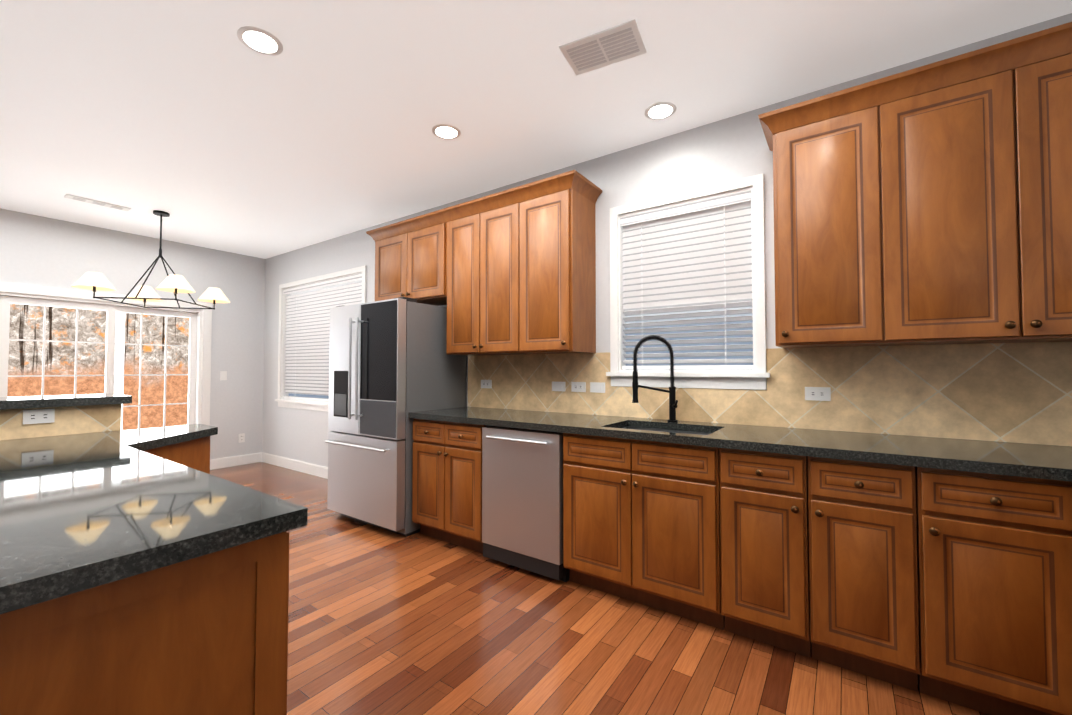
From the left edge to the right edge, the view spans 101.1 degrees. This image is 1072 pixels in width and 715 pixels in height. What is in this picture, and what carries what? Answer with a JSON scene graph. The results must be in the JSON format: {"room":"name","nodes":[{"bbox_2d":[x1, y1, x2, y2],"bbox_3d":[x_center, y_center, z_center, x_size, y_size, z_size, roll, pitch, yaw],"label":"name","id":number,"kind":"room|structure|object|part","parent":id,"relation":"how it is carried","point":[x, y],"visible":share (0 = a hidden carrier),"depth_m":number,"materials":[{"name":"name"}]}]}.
{"room":"kitchen","nodes":[
{"label":"kitchen","id":0,"kind":"room"},
{"bbox_2d":[0,208,264,458],"bbox_3d":[-5.615,-0.040,3.446,0.150,2.770,6.400,-1,-2,35],"label":"wall","id":1,"kind":"structure","parent":0,"point":[37,250],"depth_m":5.40,"materials":[{"name":"grey paint"}]},
{"bbox_2d":[0,282,211,428],"bbox_3d":[-4.648,0.344,4.804,0.170,2.075,1.810,-1,-2,35],"label":"window frame","id":2,"kind":"structure","parent":1,"relation":"attached to","point":[199,346],"depth_m":4.82,"materials":[{"name":"white wood"}]},
{"bbox_2d":[220,371,226,379],"bbox_3d":[-3.991,0.233,5.629,0.008,0.116,0.072,-1,-2,35],"label":"light switch","id":3,"kind":"object","parent":1,"relation":"attached to","point":[223,375],"visible":1,"depth_m":5.62,"materials":[{"name":"white plastic"}]},
{"bbox_2d":[210,452,260,469],"bbox_3d":[-3.900,1.343,5.725,0.014,0.127,0.580,-1,-2,35],"label":"baseboard","id":4,"kind":"structure","parent":1,"relation":"attached to","point":[231,461],"depth_m":5.71,"materials":[{"name":"white wood"}]},
{"bbox_2d":[238,433,244,442],"bbox_3d":[-3.865,1.058,5.787,0.008,0.116,0.072,-1,-2,35],"label":"electrical outlet","id":5,"kind":"object","parent":1,"relation":"attached to","point":[241,437],"visible":1,"depth_m":5.78,"materials":[{"name":"white plastic"}]},
{"bbox_2d":[0,0,1071,258],"bbox_3d":[-2.397,-1.534,1.239,8.000,0.100,6.700,-1,-2,35],"label":"ceiling","id":6,"kind":"structure","parent":0,"point":[200,122],"depth_m":2.40,"materials":[{"name":"white paint"}]},
{"bbox_2d":[64,194,130,211],"bbox_3d":[-3.983,-1.405,4.014,0.120,0.009,0.420,-1,-2,35],"label":"ceiling vent","id":7,"kind":"object","parent":6,"relation":"in","point":[95,202],"visible":1,"depth_m":3.99,"materials":[{"name":"white metal"}]},
{"bbox_2d":[72,210,229,309],"bbox_3d":[-3.625,-0.957,4.252,0.916,0.894,0.916,0,-2,-10],"label":"chandelier","id":8,"kind":"object","parent":6,"relation":"hanging from","point":[175,284],"visible":1,"depth_m":4.11,"materials":[{"name":"black metal"}]},
{"bbox_2d":[237,26,282,55],"bbox_3d":[-1.275,-1.461,2.040,0.184,0.004,0.184,-1,-2,35],"label":"recessed light","id":9,"kind":"object","parent":6,"relation":"in","point":[259,40],"visible":1,"depth_m":2.03,"materials":[{"name":"white"}]},
{"bbox_2d":[432,124,460,139],"bbox_3d":[-0.574,-1.440,2.818,0.184,0.004,0.184,-1,-2,35],"label":"recessed light","id":10,"kind":"object","parent":6,"relation":"in","point":[446,131],"visible":1,"depth_m":2.81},
{"bbox_2d":[559,19,646,75],"bbox_3d":[0.318,-1.457,2.087,0.360,0.009,0.220,-1,-2,27],"label":"ceiling vent","id":11,"kind":"object","parent":6,"relation":"in","point":[611,45],"visible":1,"depth_m":2.07,"materials":[{"name":"white metal"}]},
{"bbox_2d":[644,102,676,119],"bbox_3d":[0.731,-1.446,2.591,0.184,0.004,0.184,-1,-2,35],"label":"recessed light","id":12,"kind":"object","parent":6,"relation":"in","point":[660,110],"visible":1,"depth_m":2.58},
{"bbox_2d":[210,462,988,714],"bbox_3d":[-2.397,1.335,1.163,8.000,0.100,6.700,-1,-2,35],"label":"floor","id":13,"kind":"structure","parent":0,"point":[381,621],"depth_m":1.98,"materials":[{"name":"brown wood"}]},
{"bbox_2d":[0,401,297,714],"bbox_3d":[-1.690,0.754,1.360,2.222,1.072,1.688,-1,-2,35],"label":"kitchen island","id":14,"kind":"object","parent":13,"relation":"on","point":[209,635],"depth_m":0.92,"materials":[{"name":"brown wood"}]},
{"bbox_2d":[0,393,131,404],"bbox_3d":[-2.712,0.211,1.880,0.405,0.040,1.405,-1,-2,35],"label":"island countertop","id":15,"kind":"structure","parent":14,"relation":"on","point":[52,399],"depth_m":2.16,"materials":[{"name":"stone"}]},
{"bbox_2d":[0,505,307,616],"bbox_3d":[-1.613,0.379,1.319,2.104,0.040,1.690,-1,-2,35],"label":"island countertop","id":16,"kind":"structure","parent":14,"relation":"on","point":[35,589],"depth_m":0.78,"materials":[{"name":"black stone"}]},
{"bbox_2d":[325,297,465,536],"bbox_3d":[-1.204,0.456,3.748,0.915,1.795,0.776,-1,-2,35],"label":"refrigerator","id":17,"kind":"object","parent":13,"relation":"on","point":[392,363],"visible":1,"depth_m":3.42,"materials":[{"name":"silver metal"}]},
{"bbox_2d":[412,418,485,552],"bbox_3d":[-0.477,0.898,3.339,0.705,0.888,0.650,-1,-2,35],"label":"base cabinet","id":18,"kind":"object","parent":13,"relation":"on","point":[447,485],"visible":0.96,"depth_m":3.09,"materials":[{"name":"brown wood"}]},
{"bbox_2d":[482,425,569,581],"bbox_3d":[0.057,0.890,2.953,0.595,0.885,0.657,-1,-2,35],"label":"dishwasher","id":19,"kind":"object","parent":13,"relation":"on","point":[522,498],"visible":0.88,"depth_m":2.69,"materials":[{"name":"silver metal"}]},
{"bbox_2d":[563,433,724,629],"bbox_3d":[0.666,0.877,2.542,0.857,0.888,0.650,-1,-2,35],"label":"base cabinet","id":20,"kind":"object","parent":13,"relation":"on","point":[641,521],"visible":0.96,"depth_m":2.27,"materials":[{"name":"brown wood"}]},
{"bbox_2d":[408,407,1071,480],"bbox_3d":[0.818,0.506,2.451,3.872,0.234,0.643,-1,-2,35],"label":"countertop","id":21,"kind":"structure","parent":20,"relation":"on","point":[1048,462],"depth_m":2.00,"materials":[{"name":"black stone"}]},
{"bbox_2d":[632,335,677,421],"bbox_3d":[0.739,0.128,2.692,0.250,0.532,0.207,-1,-2,35],"label":"faucet","id":22,"kind":"object","parent":21,"relation":"on","point":[673,401],"visible":1,"depth_m":2.69,"materials":[{"name":"black metal"}]},
{"bbox_2d":[719,448,811,656],"bbox_3d":[1.166,0.868,2.193,0.349,0.888,0.650,-1,-2,35],"label":"base cabinet","id":23,"kind":"object","parent":13,"relation":"on","point":[764,541],"visible":1,"depth_m":1.95,"materials":[{"name":"brown wood"}]},
{"bbox_2d":[808,456,919,691],"bbox_3d":[1.457,0.863,1.990,0.349,0.888,0.650,-1,-2,35],"label":"base cabinet","id":24,"kind":"object","parent":13,"relation":"on","point":[864,618],"visible":0.98,"depth_m":1.75,"materials":[{"name":"brown wood"}]},
{"bbox_2d":[915,467,1071,714],"bbox_3d":[1.771,0.857,1.772,0.404,0.888,0.650,-1,-2,35],"label":"base cabinet","id":25,"kind":"object","parent":13,"relation":"on","point":[994,561],"visible":0.98,"depth_m":1.54,"materials":[{"name":"brown wood"}]},
{"bbox_2d":[1064,463,1071,481],"bbox_3d":[1.833,0.372,1.052,0.602,0.040,0.480,-1,-2,35],"label":"countertop","id":26,"kind":"structure","parent":25,"relation":"on","point":[1067,466],"depth_m":1.43,"materials":[{"name":"black stone"}]},
{"bbox_2d":[262,13,1071,466],"bbox_3d":[-0.523,-0.028,3.886,8.000,2.770,0.150,-1,-2,35],"label":"wall","id":27,"kind":"structure","parent":0,"point":[720,151],"depth_m":3.08,"materials":[{"name":"grey paint"}]},
{"bbox_2d":[261,452,327,478],"bbox_3d":[-2.546,1.328,5.162,2.880,0.127,0.014,-1,-2,35],"label":"baseboard","id":28,"kind":"structure","parent":27,"relation":"attached to","point":[297,465],"depth_m":5.45,"materials":[{"name":"white wood"}]},
{"bbox_2d":[275,266,366,411],"bbox_3d":[-2.566,-0.170,5.260,1.920,1.593,0.150,-1,-2,35],"label":"window","id":29,"kind":"structure","parent":27,"relation":"in","point":[317,405],"depth_m":5.51,"materials":[{"name":"white wood"}]},
{"bbox_2d":[283,273,361,400],"bbox_3d":[-2.562,-0.193,5.266,1.742,1.412,0.064,-1,-2,35],"label":"window blind slats","id":30,"kind":"object","parent":29,"relation":"attached to","point":[307,328],"visible":0.75,"depth_m":5.39,"materials":[{"name":"white plastic"}]},
{"bbox_3d":[-2.531,-0.191,5.310,1.746,1.416,0.010,-1,-2,35],"label":"window daylight pane","id":31,"kind":"part","parent":29,"relation":"part of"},
{"bbox_2d":[370,210,445,305],"bbox_3d":[-1.014,-0.824,3.944,0.942,0.684,0.348,-1,-2,35],"label":"upper cabinet","id":32,"kind":"object","parent":27,"relation":"attached to","point":[410,255],"depth_m":3.76,"materials":[{"name":"brown wood"}]},
{"bbox_2d":[442,187,521,355],"bbox_3d":[-0.325,-0.602,3.457,0.738,1.154,0.348,-1,-2,35],"label":"upper cabinet","id":33,"kind":"object","parent":27,"relation":"attached to","point":[511,271],"depth_m":3.29,"materials":[{"name":"brown wood"}]},
{"bbox_2d":[518,170,597,353],"bbox_3d":[0.152,-0.611,3.124,0.424,1.154,0.348,-1,-2,35],"label":"upper cabinet","id":34,"kind":"object","parent":27,"relation":"attached to","point":[557,236],"depth_m":2.98,"materials":[{"name":"brown wood"}]},
{"bbox_2d":[606,173,769,389],"bbox_3d":[0.936,-0.428,2.823,1.000,1.238,0.150,-1,-2,35],"label":"window","id":35,"kind":"structure","parent":27,"relation":"in","point":[732,379],"depth_m":2.75,"materials":[{"name":"white wood"}]},
{"bbox_2d":[620,189,752,369],"bbox_3d":[0.940,-0.451,2.829,0.822,1.056,0.064,-1,-2,35],"label":"window blind slats","id":36,"kind":"object","parent":35,"relation":"attached to","point":[690,256],"visible":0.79,"depth_m":2.80,"materials":[{"name":"white plastic"}]},
{"bbox_3d":[0.970,-0.448,2.873,0.826,1.061,0.010,-1,-2,35],"label":"daylight window pane","id":37,"kind":"part","parent":35,"relation":"part of","materials":[{"name":"glass"}]},
{"bbox_2d":[468,341,1071,445],"bbox_3d":[0.999,0.175,2.719,3.872,0.440,0.010,-1,-2,35],"label":"tile backsplash","id":38,"kind":"structure","parent":27,"relation":"attached to","point":[1011,392],"depth_m":2.25,"materials":[{"name":"beige tile"}]},
{"bbox_2d":[481,380,491,387],"bbox_3d":[-0.418,0.222,3.696,0.116,0.072,0.008,-1,-2,35],"label":"electrical outlet","id":39,"kind":"object","parent":38,"relation":"attached to","point":[486,383],"visible":1,"depth_m":3.69,"materials":[{"name":"white plastic"}]},
{"bbox_2d":[552,381,564,390],"bbox_3d":[0.168,0.216,3.287,0.116,0.072,0.008,-1,-2,35],"label":"light switch","id":40,"kind":"object","parent":38,"relation":"attached to","point":[558,386],"visible":1,"depth_m":3.29,"materials":[{"name":"white plastic"}]},
{"bbox_2d":[571,382,585,391],"bbox_3d":[0.307,0.213,3.190,0.116,0.072,0.008,-1,-2,35],"label":"electrical outlet","id":41,"kind":"object","parent":38,"relation":"attached to","point":[578,386],"visible":1,"depth_m":3.19,"materials":[{"name":"white plastic"}]},
{"bbox_2d":[590,382,604,392],"bbox_3d":[0.433,0.211,3.103,0.116,0.072,0.008,-1,-2,35],"label":"light switch","id":42,"kind":"object","parent":38,"relation":"attached to","point":[597,387],"visible":1,"depth_m":3.10,"materials":[{"name":"white plastic"}]},
{"bbox_2d":[805,387,830,400],"bbox_3d":[1.505,0.194,2.355,0.116,0.072,0.008,-1,-2,35],"label":"electrical outlet","id":43,"kind":"object","parent":38,"relation":"attached to","point":[818,393],"visible":1,"depth_m":2.35,"materials":[{"name":"white plastic"}]},
{"bbox_2d":[766,78,889,347],"bbox_3d":[1.455,-0.635,2.216,0.423,1.154,0.348,-1,-2,35],"label":"upper cabinet","id":44,"kind":"object","parent":27,"relation":"attached to","point":[829,151],"depth_m":2.06,"materials":[{"name":"brown wood"}]},
{"bbox_2d":[882,22,1071,345],"bbox_3d":[1.969,-0.644,1.857,0.832,1.154,0.348,-1,-2,35],"label":"upper cabinet","id":45,"kind":"object","parent":27,"relation":"attached to","point":[930,204],"depth_m":1.77,"materials":[{"name":"brown wood"}]},
{"label":"outside","id":46,"kind":"structure","parent":0,"visible":0},
{"bbox_2d":[7,303,188,429],"bbox_3d":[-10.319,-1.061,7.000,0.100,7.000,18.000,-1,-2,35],"label":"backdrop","id":47,"kind":"structure","parent":46,"point":[26,322],"depth_m":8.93,"materials":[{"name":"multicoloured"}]},
{"bbox_3d":[-7.925,1.474,5.261,5.740,0.080,18.000,-1,-2,35],"label":"ground","id":48,"kind":"structure","parent":46,"visible":0},
{"bbox_2d":[114,312,124,430],"bbox_3d":[-6.005,-0.059,6.298,0.230,3.040,0.230,-1,-2,35],"label":"porch post","id":49,"kind":"object","parent":48,"relation":"on","point":[119,352],"visible":0.07,"depth_m":6.28,"materials":[{"name":"white wood"}]}
]}

